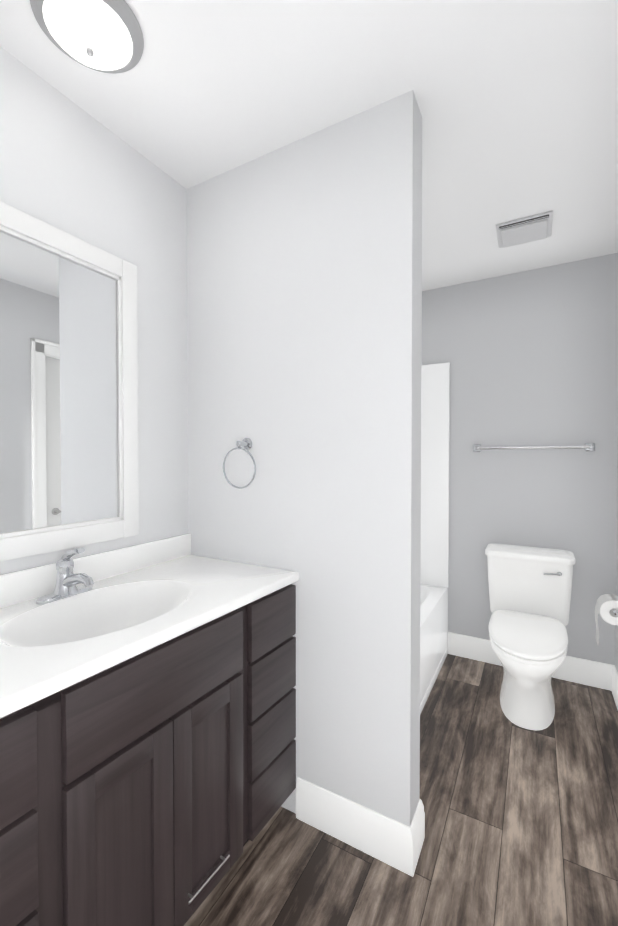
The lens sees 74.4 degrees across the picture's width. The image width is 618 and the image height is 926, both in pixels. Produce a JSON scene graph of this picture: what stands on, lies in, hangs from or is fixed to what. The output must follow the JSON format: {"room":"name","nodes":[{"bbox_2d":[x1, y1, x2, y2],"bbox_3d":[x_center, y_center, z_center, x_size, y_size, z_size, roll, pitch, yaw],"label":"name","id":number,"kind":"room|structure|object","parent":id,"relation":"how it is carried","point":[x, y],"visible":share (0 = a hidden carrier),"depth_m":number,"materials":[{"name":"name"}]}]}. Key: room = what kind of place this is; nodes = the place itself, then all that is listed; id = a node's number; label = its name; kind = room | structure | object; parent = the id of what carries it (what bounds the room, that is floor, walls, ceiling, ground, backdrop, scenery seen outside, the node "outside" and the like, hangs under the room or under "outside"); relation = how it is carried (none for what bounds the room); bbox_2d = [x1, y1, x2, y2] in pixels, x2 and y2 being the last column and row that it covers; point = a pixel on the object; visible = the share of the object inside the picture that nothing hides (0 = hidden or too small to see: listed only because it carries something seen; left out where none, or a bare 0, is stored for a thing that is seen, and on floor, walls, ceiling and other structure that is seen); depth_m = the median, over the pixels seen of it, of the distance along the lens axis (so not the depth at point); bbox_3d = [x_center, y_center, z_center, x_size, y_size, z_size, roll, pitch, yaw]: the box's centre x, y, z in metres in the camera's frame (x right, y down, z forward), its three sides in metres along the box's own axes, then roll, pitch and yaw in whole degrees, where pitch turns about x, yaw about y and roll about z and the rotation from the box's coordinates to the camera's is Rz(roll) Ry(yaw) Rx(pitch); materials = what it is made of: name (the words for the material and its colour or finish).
{"room":"bathroom","nodes":[
{"label":"bathroom","id":0,"kind":"room"},
{"bbox_2d":[0,47,187,574],"bbox_3d":[-0.552,0.064,1.775,0.100,2.440,3.270,0,1,29],"label":"wall","id":1,"kind":"structure","parent":0,"point":[68,166],"depth_m":1.48,"materials":[{"name":"white paint"}]},
{"bbox_2d":[0,201,138,561],"bbox_3d":[-0.854,-0.220,1.100,0.022,0.979,0.905,0,1,29],"label":"mirror","id":2,"kind":"object","parent":1,"relation":"attached to","point":[69,477],"visible":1,"depth_m":1.27,"materials":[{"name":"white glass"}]},
{"bbox_2d":[187,90,412,826],"bbox_3d":[-0.069,0.067,1.557,0.956,2.440,0.120,0,1,29],"label":"wall","id":3,"kind":"structure","parent":0,"point":[299,308],"depth_m":1.42,"materials":[{"name":"white paint"}]},
{"bbox_2d":[223,438,255,488],"bbox_3d":[-0.255,0.000,1.556,0.158,0.196,0.060,0,1,29],"label":"towel ring","id":4,"kind":"object","parent":3,"relation":"attached to","point":[245,444],"visible":1,"depth_m":1.55,"materials":[{"name":"silver metal"}]},
{"bbox_2d":[296,777,424,876],"bbox_3d":[0.175,1.219,1.439,0.426,0.140,0.150,0,1,29],"label":"baseboard","id":5,"kind":"structure","parent":3,"relation":"attached to","point":[387,840],"depth_m":1.36,"materials":[{"name":"white wood"}]},
{"bbox_2d":[410,91,421,825],"bbox_3d":[0.349,0.071,1.325,0.001,2.440,0.119,0,1,29],"label":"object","id":6,"kind":"object","parent":3,"relation":"attached to","point":[416,460],"visible":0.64,"depth_m":1.32,"materials":[{"name":"white paint"}]},
{"bbox_2d":[0,0,617,290],"bbox_3d":[0.229,-1.179,1.320,1.890,0.060,3.270,0,1,29],"label":"ceiling","id":7,"kind":"structure","parent":0,"point":[517,101],"depth_m":1.27,"materials":[{"name":"white paint"}]},
{"bbox_2d":[30,0,143,73],"bbox_3d":[-0.572,-1.104,1.064,0.262,0.082,0.262,0,1,29],"label":"ceiling light","id":8,"kind":"object","parent":7,"relation":"attached to","point":[104,36],"visible":1,"depth_m":1.04,"materials":[{"name":"grey glass"}]},
{"bbox_2d":[496,211,552,247],"bbox_3d":[1.069,-1.150,2.026,0.240,0.020,0.240,0,1,29],"label":"fan","id":9,"kind":"object","parent":7,"relation":"attached to","point":[536,227],"visible":1,"depth_m":2.00,"materials":[{"name":"white plastic"}]},
{"bbox_2d":[184,654,617,925],"bbox_3d":[0.229,1.320,1.359,1.890,0.060,3.270,0,1,29],"label":"floor","id":10,"kind":"structure","parent":0,"point":[521,826],"depth_m":1.39,"materials":[{"name":"brown wood"}]},
{"bbox_2d":[0,533,299,925],"bbox_3d":[-0.554,0.772,1.110,0.551,1.043,1.148,0,1,29],"label":"bathroom vanity","id":11,"kind":"object","parent":10,"relation":"on","point":[147,734],"visible":1,"depth_m":1.02,"materials":[{"name":"brown wood"}]},
{"bbox_2d":[36,547,93,604],"bbox_3d":[-0.683,0.323,1.188,0.164,0.146,0.158,0,1,29],"label":"faucet","id":12,"kind":"object","parent":11,"relation":"on","point":[66,592],"depth_m":1.19,"materials":[{"name":"silver metal"}]},
{"bbox_2d":[420,363,449,713],"bbox_3d":[0.238,0.311,2.277,0.791,1.930,1.424,0,1,29],"label":"tub","id":13,"kind":"object","parent":10,"relation":"on","point":[435,406],"visible":0.15,"depth_m":2.71,"materials":[{"name":"white plastic"}]},
{"bbox_2d":[485,543,575,729],"bbox_3d":[1.149,0.894,2.147,0.454,0.768,0.774,0,1,29],"label":"toilet","id":14,"kind":"object","parent":10,"relation":"on","point":[530,589],"visible":1,"depth_m":2.16,"materials":[{"name":"white ceramic"}]},
{"bbox_2d":[421,253,617,664],"bbox_3d":[1.045,0.049,2.700,1.790,2.440,0.100,0,1,29],"label":"wall","id":15,"kind":"structure","parent":0,"point":[530,357],"depth_m":2.46,"materials":[{"name":"grey paint"}]},
{"bbox_2d":[448,632,617,709],"bbox_3d":[1.224,1.205,2.329,0.898,0.140,0.405,0,1,29],"label":"baseboard","id":16,"kind":"structure","parent":15,"relation":"attached to","point":[590,673],"depth_m":2.38,"materials":[{"name":"white wood"}]},
{"bbox_2d":[473,443,594,451],"bbox_3d":[1.323,-0.093,2.436,0.646,0.046,0.084,0,1,29],"label":"towel bar","id":17,"kind":"object","parent":15,"relation":"attached to","point":[586,447],"visible":1,"depth_m":2.38,"materials":[{"name":"silver metal"}]},
{"bbox_2d":[615,418,617,672],"bbox_3d":[1.639,0.060,2.031,0.100,2.440,0.490,0,1,29],"label":"wall","id":18,"kind":"structure","parent":0,"point":[616,639],"depth_m":2.25,"materials":[{"name":"grey paint"}]},
{"bbox_2d":[595,594,617,643],"bbox_3d":[1.447,0.748,1.939,0.135,0.226,0.207,0,1,29],"label":"toilet paper","id":19,"kind":"object","parent":18,"relation":"attached to","point":[606,604],"visible":1,"depth_m":1.91,"materials":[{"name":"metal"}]}
]}

